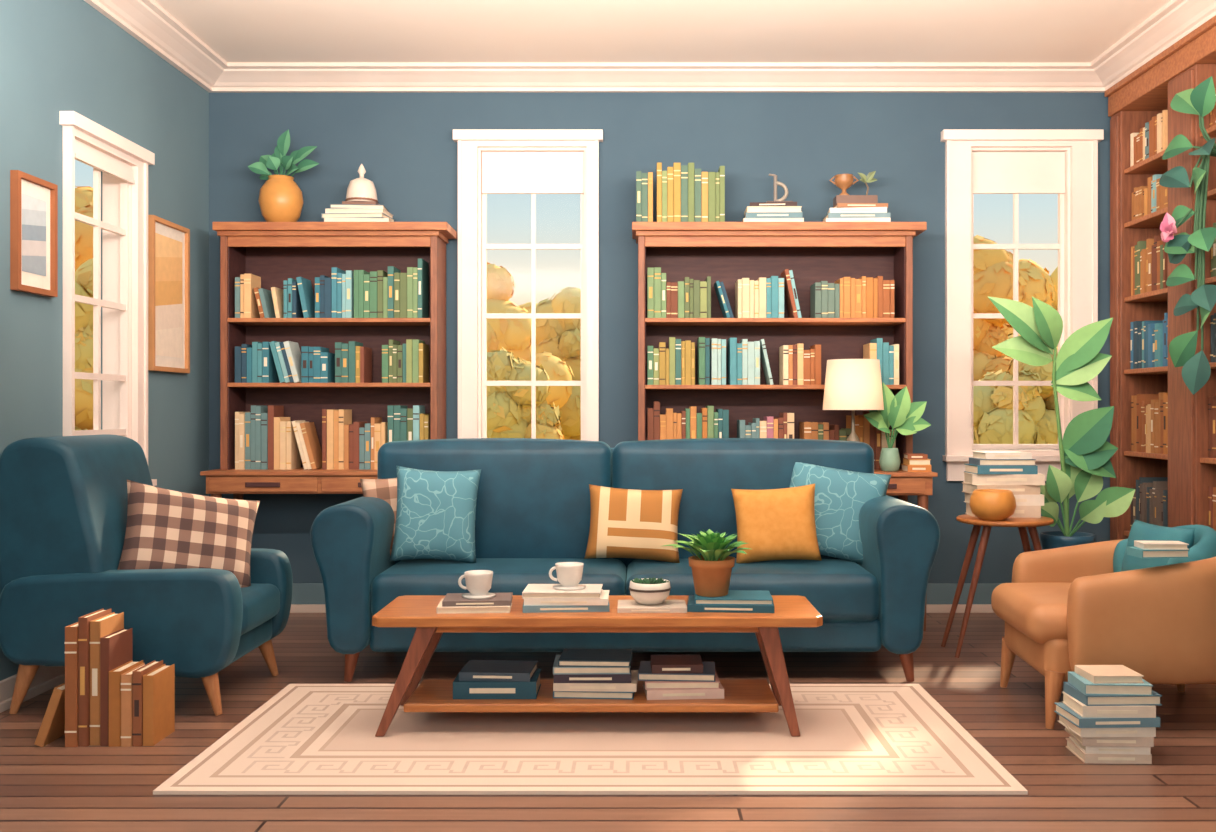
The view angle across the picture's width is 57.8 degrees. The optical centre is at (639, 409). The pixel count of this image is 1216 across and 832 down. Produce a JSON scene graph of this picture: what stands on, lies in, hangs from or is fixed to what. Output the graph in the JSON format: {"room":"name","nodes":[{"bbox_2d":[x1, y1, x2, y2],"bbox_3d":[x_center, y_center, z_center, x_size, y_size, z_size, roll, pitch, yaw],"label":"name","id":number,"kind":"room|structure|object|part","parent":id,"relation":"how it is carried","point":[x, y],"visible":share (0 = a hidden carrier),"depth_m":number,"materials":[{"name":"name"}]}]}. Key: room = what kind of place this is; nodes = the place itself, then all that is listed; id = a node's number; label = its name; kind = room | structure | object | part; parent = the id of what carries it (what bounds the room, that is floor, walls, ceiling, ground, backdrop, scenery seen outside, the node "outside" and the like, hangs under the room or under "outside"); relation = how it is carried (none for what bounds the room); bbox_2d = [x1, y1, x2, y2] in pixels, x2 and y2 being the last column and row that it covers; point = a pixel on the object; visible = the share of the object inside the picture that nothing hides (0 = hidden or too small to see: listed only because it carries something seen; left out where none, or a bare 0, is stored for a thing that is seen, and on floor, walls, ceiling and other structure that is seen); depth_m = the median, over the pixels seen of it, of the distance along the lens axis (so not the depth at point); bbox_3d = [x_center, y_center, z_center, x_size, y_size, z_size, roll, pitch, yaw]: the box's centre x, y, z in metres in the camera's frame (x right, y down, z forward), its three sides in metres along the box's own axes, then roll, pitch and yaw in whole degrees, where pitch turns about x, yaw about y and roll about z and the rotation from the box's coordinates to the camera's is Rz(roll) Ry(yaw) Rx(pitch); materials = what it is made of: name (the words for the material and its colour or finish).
{"room":"living room","nodes":[
{"label":"living room","id":0,"kind":"room"},
{"bbox_2d":[0,0,208,680],"bbox_3d":[-2.469,-0.378,2.455,0.150,3.000,7.310,0,0,0],"label":"wall","id":1,"kind":"structure","parent":0,"point":[56,56],"depth_m":4.78,"materials":[{"name":"blue paint"}]},
{"bbox_2d":[0,665,64,712],"bbox_3d":[-2.379,1.067,2.440,0.030,0.110,7.280,0,0,0],"label":"baseboard","id":2,"kind":"structure","parent":1,"relation":"attached to","point":[46,678],"depth_m":4.33,"materials":[{"name":"white paint"}]},
{"bbox_2d":[10,170,57,296],"bbox_3d":[-2.378,-0.685,4.322,0.030,0.454,0.283,0,0,0],"label":"framed picture","id":3,"kind":"object","parent":1,"relation":"attached to","point":[33,200],"visible":1,"depth_m":4.31},
{"bbox_2d":[59,111,156,485],"bbox_3d":[-2.421,-0.381,4.912,0.205,1.705,0.755,0,0,0],"label":"window","id":4,"kind":"structure","parent":1,"relation":"in","point":[124,223],"depth_m":5.14,"materials":[{"name":"white paint"}]},
{"bbox_2d":[84,0,227,91],"bbox_3d":[-2.312,-1.821,2.455,0.165,0.115,7.310,0,0,0],"label":"trim","id":5,"kind":"structure","parent":1,"relation":"attached to","point":[146,21],"depth_m":5.35,"materials":[{"name":"white paint"}]},
{"bbox_2d":[148,215,189,372],"bbox_3d":[-2.378,-0.571,5.559,0.030,0.755,0.433,0,0,0],"label":"framed picture","id":6,"kind":"object","parent":1,"relation":"attached to","point":[168,242],"visible":0.98,"depth_m":5.55},
{"bbox_2d":[0,613,1215,831],"bbox_3d":[0.278,1.172,2.530,5.644,0.100,7.460,0,0,0],"label":"floor","id":7,"kind":"structure","parent":0,"point":[53,787],"depth_m":3.35,"materials":[{"name":"brown wood"}]},
{"bbox_2d":[34,608,174,746],"bbox_3d":[-1.821,0.907,3.754,0.391,0.431,0.190,0,0,0],"label":"upright books","id":8,"kind":"object","parent":7,"relation":"on","point":[106,698],"visible":1,"depth_m":3.67,"materials":[{"name":"brown paper"}]},
{"bbox_2d":[0,434,292,715],"bbox_3d":[-1.927,0.614,4.350,0.894,1.024,0.720,0,0,0],"label":"armchair","id":9,"kind":"object","parent":7,"relation":"on","point":[64,499],"visible":0.84,"depth_m":4.02,"materials":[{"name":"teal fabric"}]},
{"bbox_3d":[-1.913,0.784,4.055,0.867,0.389,0.130,0,0,0],"label":"arm","id":10,"kind":"part","parent":9,"relation":"part of","materials":[{"name":"teal fabric"}]},
{"bbox_3d":[-1.890,0.897,4.350,0.720,0.130,0.500,0,0,0],"label":"seat","id":11,"kind":"part","parent":9,"relation":"part of","materials":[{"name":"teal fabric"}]},
{"bbox_2d":[117,480,259,587],"bbox_3d":[-1.782,0.514,4.360,0.602,0.487,0.220,0,0,-40],"label":"throw pillow","id":12,"kind":"object","parent":9,"relation":"on","point":[166,528],"visible":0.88,"depth_m":4.29,"materials":[{"name":"brown fabric"}]},
{"bbox_2d":[240,583,279,635],"bbox_3d":[-1.792,0.787,4.350,0.615,0.170,0.480,0,0,0],"label":"seat cushion","id":13,"kind":"object","parent":9,"relation":"on","point":[260,601],"depth_m":4.35,"materials":[{"name":"teal fabric"}]},
{"bbox_3d":[-1.913,0.784,4.645,0.867,0.389,0.130,0,0,0],"label":"arm","id":14,"kind":"part","parent":9,"relation":"part of","materials":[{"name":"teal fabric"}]},
{"bbox_2d":[200,222,456,499],"bbox_3d":[-1.636,0.068,5.862,1.248,2.108,0.425,0,0,0],"label":"bookcase","id":15,"kind":"object","parent":7,"relation":"on","point":[275,252],"visible":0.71,"depth_m":5.88,"materials":[{"name":"brown wood"}]},
{"bbox_2d":[248,129,318,221],"bbox_3d":[-1.913,-1.246,5.914,0.317,0.520,0.235,0,0,31],"label":"potted plant","id":16,"kind":"object","parent":15,"relation":"on","point":[280,197],"visible":0.9,"depth_m":5.88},
{"bbox_2d":[235,259,429,469],"bbox_3d":[-1.637,-0.243,5.925,1.026,1.118,0.192,0,0,0],"label":"books","id":17,"kind":"object","parent":15,"relation":"in","point":[265,439],"visible":0.91,"depth_m":5.84,"materials":[{"name":"paper"}]},
{"bbox_2d":[321,204,393,221],"bbox_3d":[-1.509,-1.038,5.925,0.360,0.104,0.244,0,0,0],"label":"books","id":18,"kind":"object","parent":15,"relation":"on","point":[337,212],"visible":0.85,"depth_m":5.83,"materials":[{"name":"white paper"}]},
{"bbox_2d":[342,164,379,204],"bbox_3d":[-1.500,-1.210,5.930,0.180,0.239,0.174,0,0,0],"label":"bell ornament","id":19,"kind":"object","parent":18,"relation":"on","point":[361,190],"visible":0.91,"depth_m":5.87,"materials":[{"name":"white ceramic"}]},
{"bbox_2d":[153,684,1027,794],"bbox_3d":[-0.145,1.115,3.833,2.550,0.011,1.254,0,0,0],"label":"area rug","id":20,"kind":"object","parent":7,"relation":"on","point":[306,739],"visible":0.73,"depth_m":3.54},
{"bbox_2d":[372,595,822,736],"bbox_3d":[-0.145,0.904,3.940,1.534,0.409,0.440,0,0,0],"label":"coffee table","id":21,"kind":"object","parent":20,"relation":"on","point":[419,611],"visible":0.83,"depth_m":3.77,"materials":[{"name":"brown wood"}]},
{"bbox_2d":[437,592,512,613],"bbox_3d":[-0.579,0.680,3.877,0.252,0.040,0.185,0,0,-4],"label":"books","id":22,"kind":"object","parent":21,"relation":"on","point":[453,603],"visible":0.95,"depth_m":3.80,"materials":[{"name":"beige paper"}]},
{"bbox_2d":[458,570,495,598],"bbox_3d":[-0.570,0.617,3.890,0.119,0.087,0.119,0,0,45],"label":"coffee mug","id":23,"kind":"object","parent":22,"relation":"on","point":[478,582],"visible":1,"depth_m":3.86,"materials":[{"name":"white ceramic"}]},
{"bbox_2d":[453,660,540,698],"bbox_3d":[-0.506,0.961,3.927,0.291,0.090,0.208,0,0,0],"label":"books","id":24,"kind":"object","parent":21,"relation":"on","point":[478,679],"visible":1,"depth_m":3.83,"materials":[{"name":"blue paper"}]},
{"bbox_2d":[522,584,609,612],"bbox_3d":[-0.261,0.666,3.905,0.312,0.068,0.218,0,0,0],"label":"books","id":25,"kind":"object","parent":21,"relation":"on","point":[538,598],"visible":0.96,"depth_m":3.81,"materials":[{"name":"beige paper"}]},
{"bbox_2d":[549,562,585,590],"bbox_3d":[-0.250,0.589,3.900,0.119,0.087,0.119,0,0,45],"label":"coffee mug","id":26,"kind":"object","parent":25,"relation":"on","point":[569,574],"visible":1,"depth_m":3.87,"materials":[{"name":"white ceramic"}]},
{"bbox_2d":[404,680,778,711],"bbox_3d":[-0.168,1.021,3.938,1.285,0.030,0.345,0,0,0],"label":"shelf","id":27,"kind":"object","parent":21,"relation":"attached to","point":[431,695],"depth_m":3.78,"materials":[{"name":"brown wood"}]},
{"bbox_2d":[553,649,637,699],"bbox_3d":[-0.157,0.940,3.930,0.301,0.132,0.216,0,0,0],"label":"books","id":28,"kind":"object","parent":21,"relation":"on","point":[578,673],"visible":0.99,"depth_m":3.84,"materials":[{"name":"beige paper"}]},
{"bbox_2d":[617,600,686,612],"bbox_3d":[0.042,0.692,3.880,0.241,0.016,0.172,0,0,0],"label":"book","id":29,"kind":"object","parent":21,"relation":"on","point":[624,606],"visible":0.96,"depth_m":3.81,"materials":[{"name":"beige paper"}]},
{"bbox_2d":[629,577,670,604],"bbox_3d":[0.035,0.642,3.890,0.149,0.084,0.149,0,0,0],"label":"succulent bowl","id":30,"kind":"object","parent":29,"relation":"on","point":[646,591],"visible":1,"depth_m":3.84,"materials":[{"name":"white ceramic"}]},
{"bbox_2d":[638,655,723,699],"bbox_3d":[0.143,0.949,3.926,0.301,0.115,0.223,0,0,0],"label":"books","id":31,"kind":"object","parent":21,"relation":"on","point":[665,677],"visible":1,"depth_m":3.84,"materials":[{"name":"beige paper"}]},
{"bbox_2d":[687,590,773,612],"bbox_3d":[0.321,0.678,3.903,0.300,0.044,0.206,0,0,4],"label":"books","id":32,"kind":"object","parent":21,"relation":"on","point":[735,601],"visible":0.98,"depth_m":3.81,"materials":[{"name":"teal paper"}]},
{"bbox_2d":[663,529,749,596],"bbox_3d":[0.236,0.539,3.909,0.331,0.235,0.348,0,0,0],"label":"potted succulent","id":33,"kind":"object","parent":32,"relation":"on","point":[711,570],"visible":1,"depth_m":3.86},
{"bbox_2d":[310,438,939,681],"bbox_3d":[-0.060,0.627,4.929,2.584,0.994,0.882,0,0,0],"label":"sofa","id":34,"kind":"object","parent":7,"relation":"on","point":[533,505],"visible":0.63,"depth_m":4.64,"materials":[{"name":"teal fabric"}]},
{"bbox_3d":[-1.221,0.694,4.895,0.262,0.616,0.810,0,0,0],"label":"arm","id":35,"kind":"part","parent":34,"relation":"part of","materials":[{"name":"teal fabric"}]},
{"bbox_2d":[360,478,396,555],"bbox_3d":[-1.083,0.477,4.934,0.338,0.401,0.131,0,0,-13],"label":"throw pillow","id":36,"kind":"object","parent":34,"relation":"on","point":[385,489],"visible":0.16,"depth_m":4.91,"materials":[{"name":"brown fabric"}]},
{"bbox_2d":[390,466,480,562],"bbox_3d":[-0.891,0.458,4.809,0.392,0.428,0.176,0,0,-8],"label":"throw pillow","id":37,"kind":"object","parent":34,"relation":"on","point":[436,513],"visible":1,"depth_m":4.75,"materials":[{"name":"teal fabric"}]},
{"bbox_2d":[378,438,611,563],"bbox_3d":[-0.666,0.436,5.110,1.068,0.612,0.300,0,0,0],"label":"cushion","id":38,"kind":"object","parent":34,"relation":"on","point":[533,495],"depth_m":4.97,"materials":[{"name":"teal fabric"}]},
{"bbox_2d":[371,558,625,615],"bbox_3d":[-0.586,0.777,4.790,1.048,0.224,0.604,0,0,0],"label":"seat cushion","id":39,"kind":"object","parent":34,"relation":"on","point":[390,580],"depth_m":4.53,"materials":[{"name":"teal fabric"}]},
{"bbox_2d":[584,484,682,562],"bbox_3d":[-0.027,0.502,4.860,0.437,0.342,0.167,0,0,-1],"label":"throw pillow","id":40,"kind":"object","parent":34,"relation":"on","point":[624,523],"visible":0.99,"depth_m":4.81,"materials":[{"name":"fabric"}]},
{"bbox_2d":[612,438,873,567],"bbox_3d":[0.471,0.436,5.110,1.198,0.612,0.300,0,0,0],"label":"cushion","id":41,"kind":"object","parent":34,"relation":"on","point":[706,470],"depth_m":4.97,"materials":[{"name":"teal fabric"}]},
{"bbox_2d":[626,558,879,622],"bbox_3d":[0.466,0.777,4.790,1.048,0.224,0.604,0,0,0],"label":"seat cushion","id":42,"kind":"object","parent":34,"relation":"on","point":[841,590],"depth_m":4.51,"materials":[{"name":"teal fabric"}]},
{"bbox_2d":[731,484,821,562],"bbox_3d":[0.594,0.499,4.809,0.392,0.352,0.174,0,0,6],"label":"throw pillow","id":43,"kind":"object","parent":34,"relation":"on","point":[775,524],"visible":1,"depth_m":4.75,"materials":[{"name":"orange fabric"}]},
{"bbox_2d":[789,462,890,563],"bbox_3d":[0.869,0.459,4.939,0.526,0.496,0.152,0,0,4],"label":"throw pillow","id":44,"kind":"object","parent":34,"relation":"on","point":[840,495],"visible":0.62,"depth_m":4.89,"materials":[{"name":"teal fabric"}]},
{"bbox_3d":[1.100,0.694,4.895,0.262,0.616,0.810,0,0,0],"label":"arm","id":45,"kind":"part","parent":34,"relation":"part of","materials":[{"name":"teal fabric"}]},
{"bbox_2d":[632,222,937,630],"bbox_3d":[0.726,0.068,5.808,1.552,2.108,0.535,0,0,0],"label":"bookcase","id":46,"kind":"object","parent":7,"relation":"on","point":[727,252],"visible":0.48,"depth_m":6.06,"materials":[{"name":"brown wood"}]},
{"bbox_2d":[636,163,724,221],"bbox_3d":[0.215,-1.149,5.908,0.469,0.325,0.174,0,0,0],"label":"books","id":47,"kind":"object","parent":46,"relation":"on","point":[684,193],"visible":0.77,"depth_m":5.83,"materials":[{"name":"paper"}]},
{"bbox_2d":[647,267,898,469],"bbox_3d":[0.708,-0.220,5.925,1.336,1.072,0.192,0,0,0],"label":"books","id":48,"kind":"object","parent":46,"relation":"in","point":[847,297],"visible":0.73,"depth_m":5.84,"materials":[{"name":"multicoloured paper"}]},
{"bbox_2d":[742,202,803,221],"bbox_3d":[0.710,-1.045,5.931,0.324,0.118,0.210,0,0,0],"label":"books","id":49,"kind":"object","parent":46,"relation":"on","point":[756,211],"visible":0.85,"depth_m":5.83,"materials":[{"name":"white paper"}]},
{"bbox_2d":[767,174,792,201],"bbox_3d":[0.750,-1.190,5.930,0.140,0.170,0.070,0,0,0],"label":"ornament","id":50,"kind":"object","parent":49,"relation":"on","point":[776,182],"visible":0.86,"depth_m":5.92,"materials":[{"name":"beige ceramic"}]},
{"bbox_2d":[823,359,883,441],"bbox_3d":[1.092,0.030,5.635,0.310,0.572,0.310,0,0,0],"label":"table lamp","id":51,"kind":"object","parent":46,"relation":"in","point":[850,384],"visible":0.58,"depth_m":5.51,"materials":[{"name":"fabric"}]},
{"bbox_2d":[822,203,890,221],"bbox_3d":[1.160,-1.042,5.932,0.350,0.112,0.223,0,0,0],"label":"books","id":52,"kind":"object","parent":46,"relation":"on","point":[841,212],"visible":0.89,"depth_m":5.83,"materials":[{"name":"white paper"}]},
{"bbox_2d":[829,171,877,206],"bbox_3d":[1.150,-1.193,5.930,0.260,0.190,0.104,0,0,0],"label":"ornament","id":53,"kind":"object","parent":52,"relation":"on","point":[842,181],"visible":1,"depth_m":5.89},
{"bbox_2d":[863,382,930,471],"bbox_3d":[1.315,0.086,5.658,0.350,0.460,0.154,0,0,0],"label":"potted plant","id":54,"kind":"object","parent":46,"relation":"on","point":[899,412],"visible":0.98,"depth_m":5.64,"materials":[{"name":"green plant"}]},
{"bbox_2d":[901,453,930,471],"bbox_3d":[1.420,0.271,5.661,0.124,0.090,0.163,0,0,0],"label":"books","id":55,"kind":"object","parent":46,"relation":"in","point":[912,462],"visible":1,"depth_m":5.59,"materials":[{"name":"orange paper"}]},
{"bbox_2d":[941,514,1053,657],"bbox_3d":[1.690,0.812,5.100,0.527,0.626,0.430,0,0,0],"label":"side table","id":56,"kind":"object","parent":7,"relation":"on","point":[1021,523],"visible":0.69,"depth_m":5.01,"materials":[{"name":"brown wood"}]},
{"bbox_2d":[969,489,1015,520],"bbox_3d":[1.600,0.431,4.990,0.204,0.135,0.204,0,0,0],"label":"ceramic bowl","id":57,"kind":"object","parent":56,"relation":"on","point":[986,504],"visible":1,"depth_m":4.92,"materials":[{"name":"orange ceramic"}]},
{"bbox_2d":[962,451,1044,517],"bbox_3d":[1.722,0.349,5.210,0.345,0.300,0.230,0,0,0],"label":"books","id":58,"kind":"object","parent":56,"relation":"on","point":[1015,471],"visible":0.82,"depth_m":5.11,"materials":[{"name":"beige paper"}]},
{"bbox_2d":[988,296,1134,549],"bbox_3d":[2.000,0.291,5.282,0.701,1.661,0.286,0,0,0],"label":"rubber plant","id":59,"kind":"object","parent":7,"relation":"on","point":[1085,452],"visible":0.88,"depth_m":5.22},
{"bbox_2d":[991,525,1215,728],"bbox_3d":[1.831,0.779,4.148,0.874,0.691,0.784,0,0,3],"label":"tub chair","id":60,"kind":"object","parent":7,"relation":"on","point":[1062,608],"visible":0.91,"depth_m":3.79,"materials":[{"name":"orange leather"}]},
{"bbox_2d":[991,582,1071,643],"bbox_3d":[1.730,0.764,4.153,0.671,0.176,0.609,0,0,3],"label":"seat cushion","id":61,"kind":"object","parent":60,"relation":"on","point":[1034,612],"depth_m":4.03,"materials":[{"name":"orange leather"}]},
{"bbox_3d":[1.784,0.880,4.145,0.671,0.176,0.572,0,0,3],"label":"seat","id":62,"kind":"part","parent":60,"relation":"part of","materials":[{"name":"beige leather"}]},
{"bbox_2d":[1121,519,1194,571],"bbox_3d":[1.970,0.556,4.195,0.128,0.243,0.361,0,0,-11],"label":"throw pillow","id":63,"kind":"object","parent":60,"relation":"on","point":[1140,531],"visible":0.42,"depth_m":4.18,"materials":[{"name":"teal fabric"}]},
{"bbox_2d":[1127,540,1189,557],"bbox_3d":[1.798,0.483,3.815,0.180,0.048,0.114,0,0,0],"label":"books","id":64,"kind":"object","parent":60,"relation":"on","point":[1141,549],"visible":1,"depth_m":3.78,"materials":[{"name":"beige paper"}]},
{"bbox_2d":[1054,665,1161,763],"bbox_3d":[1.515,0.984,3.567,0.277,0.276,0.205,0,0,0],"label":"books","id":65,"kind":"object","parent":7,"relation":"on","point":[1108,712],"visible":1,"depth_m":3.49,"materials":[{"name":"beige paper"}]},
{"bbox_2d":[1105,15,1215,540],"bbox_3d":[2.756,-0.319,4.487,0.384,2.882,3.175,0,0,0],"label":"built-in bookcase","id":66,"kind":"object","parent":7,"relation":"on","point":[1149,90],"visible":0.52,"depth_m":5.54,"materials":[{"name":"brown wood"}]},
{"bbox_2d":[1130,88,1215,530],"bbox_3d":[2.734,-0.248,5.071,0.206,2.540,1.700,0,0,0],"label":"books","id":67,"kind":"object","parent":66,"relation":"in","point":[1149,260],"visible":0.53,"depth_m":5.68,"materials":[{"name":"paper"}]},
{"bbox_2d":[1159,76,1215,394],"bbox_3d":[2.516,-0.770,4.942,0.394,1.404,0.324,0,0,40],"label":"flowering plant","id":68,"kind":"object","parent":66,"relation":"on","point":[1200,100],"visible":1,"depth_m":4.95,"materials":[{"name":"green plant"}]},
{"bbox_2d":[209,93,1110,582],"bbox_3d":[0.278,-0.378,6.185,5.644,3.000,0.150,0,0,0],"label":"wall","id":69,"kind":"structure","parent":0,"point":[404,144],"depth_m":6.11,"materials":[{"name":"blue paint"}]},
{"bbox_2d":[453,129,602,440],"bbox_3d":[-0.618,-0.576,6.138,0.825,1.935,0.205,0,0,0],"label":"window","id":70,"kind":"structure","parent":69,"relation":"in","point":[482,172],"depth_m":6.09,"materials":[{"name":"white paint"}]},
{"bbox_2d":[290,583,1001,612],"bbox_3d":[0.103,1.042,6.095,4.994,0.160,0.030,0,0,0],"label":"baseboard","id":71,"kind":"structure","parent":69,"relation":"attached to","point":[306,597],"depth_m":6.09,"materials":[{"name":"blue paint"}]},
{"bbox_2d":[209,63,1104,92],"bbox_3d":[0.103,-1.821,6.027,4.994,0.115,0.165,0,0,0],"label":"trim","id":72,"kind":"structure","parent":69,"relation":"attached to","point":[236,77],"depth_m":6.03,"materials":[{"name":"white paint"}]},
{"bbox_2d":[941,129,1103,480],"bbox_3d":[2.110,-0.576,6.138,0.880,1.935,0.205,0,0,0],"label":"window","id":73,"kind":"structure","parent":69,"relation":"in","point":[1071,173],"depth_m":6.08,"materials":[{"name":"white paint"}]},
{"bbox_2d":[1091,0,1215,90],"bbox_3d":[2.518,-1.821,2.455,0.165,0.115,7.310,0,0,0],"label":"trim","id":74,"kind":"structure","parent":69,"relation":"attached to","point":[1176,19],"depth_m":5.38,"materials":[{"name":"white paint"}]},
{"bbox_2d":[154,0,1170,62],"bbox_3d":[0.278,-1.928,2.530,5.644,0.100,7.460,0,0,0],"label":"ceiling","id":75,"kind":"structure","parent":0,"point":[238,31],"depth_m":5.42,"materials":[{"name":"paint"}]},
{"label":"outside","id":76,"kind":"structure","parent":0,"visible":0},
{"bbox_3d":[0.000,1.447,33.300,80.000,0.050,53.400,0,0,0],"label":"lawn","id":77,"kind":"structure","parent":76,"visible":0},
{"bbox_2d":[75,282,92,429],"bbox_3d":[-6.670,-0.076,11.976,2.030,3.004,1.471,0,0,0],"label":"autumn tree","id":78,"kind":"object","parent":77,"relation":"on","point":[83,312],"visible":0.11,"depth_m":11.85,"materials":[{"name":"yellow plant"}]},
{"bbox_2d":[75,186,92,270],"bbox_3d":[-7.156,-0.773,14.524,2.816,4.393,2.184,0,0,-16],"label":"autumn tree","id":79,"kind":"object","parent":77,"relation":"on","point":[83,194],"visible":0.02,"depth_m":13.80,"materials":[{"name":"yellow plant"}]},
{"bbox_2d":[75,258,92,429],"bbox_3d":[-5.707,-0.524,12.686,2.161,3.898,1.695,0,0,0],"label":"autumn tree","id":80,"kind":"object","parent":77,"relation":"on","point":[84,273],"visible":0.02,"depth_m":12.21,"materials":[{"name":"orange plant"}]},
{"bbox_2d":[487,346,564,438],"bbox_3d":[-1.526,0.353,12.578,1.474,2.149,1.138,0,0,23],"label":"bushes","id":81,"kind":"object","parent":77,"relation":"on","point":[508,407],"visible":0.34,"depth_m":12.24,"materials":[{"name":"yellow plant"}]},
{"bbox_2d":[519,302,537,346],"bbox_3d":[-1.278,-0.168,18.008,2.925,3.185,2.364,0,0,0],"label":"autumn tree","id":82,"kind":"object","parent":77,"relation":"on","point":[527,306],"visible":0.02,"depth_m":17.71,"materials":[{"name":"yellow plant"}]},
{"bbox_2d":[487,262,573,434],"bbox_3d":[-2.157,-0.289,14.956,2.461,3.428,1.652,0,0,-28],"label":"autumn tree","id":83,"kind":"object","parent":77,"relation":"on","point":[514,335],"visible":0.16,"depth_m":14.64,"materials":[{"name":"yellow plant"}]},
{"bbox_2d":[530,287,580,439],"bbox_3d":[-0.835,-0.207,16.428,2.191,3.264,1.545,0,0,0],"label":"autumn tree","id":84,"kind":"object","parent":77,"relation":"on","point":[559,337],"visible":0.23,"depth_m":16.08,"materials":[{"name":"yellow plant"}]},
{"bbox_2d":[1001,250,1018,334],"bbox_3d":[5.733,-0.661,17.581,2.271,4.169,1.748,0,0,33],"label":"autumn tree","id":85,"kind":"object","parent":77,"relation":"on","point":[1006,329],"visible":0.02,"depth_m":17.10,"materials":[{"name":"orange plant"}]},
{"bbox_2d":[973,235,1055,380],"bbox_3d":[4.631,-0.483,14.898,2.133,3.816,1.923,0,0,-38],"label":"autumn tree","id":86,"kind":"object","parent":77,"relation":"on","point":[992,269],"visible":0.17,"depth_m":14.49,"materials":[{"name":"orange plant"}]},
{"bbox_2d":[973,349,1057,443],"bbox_3d":[4.328,0.353,12.102,1.724,2.147,1.169,0,0,-13],"label":"bushes","id":87,"kind":"object","parent":77,"relation":"on","point":[992,405],"visible":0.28,"depth_m":11.68,"materials":[{"name":"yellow plant"}]},
{"bbox_2d":[1002,266,1057,357],"bbox_3d":[6.630,-0.474,16.110,3.124,3.796,1.731,0,0,11],"label":"autumn tree","id":88,"kind":"object","parent":77,"relation":"on","point":[1054,276],"visible":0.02,"depth_m":15.77,"materials":[{"name":"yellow plant"}]}
]}

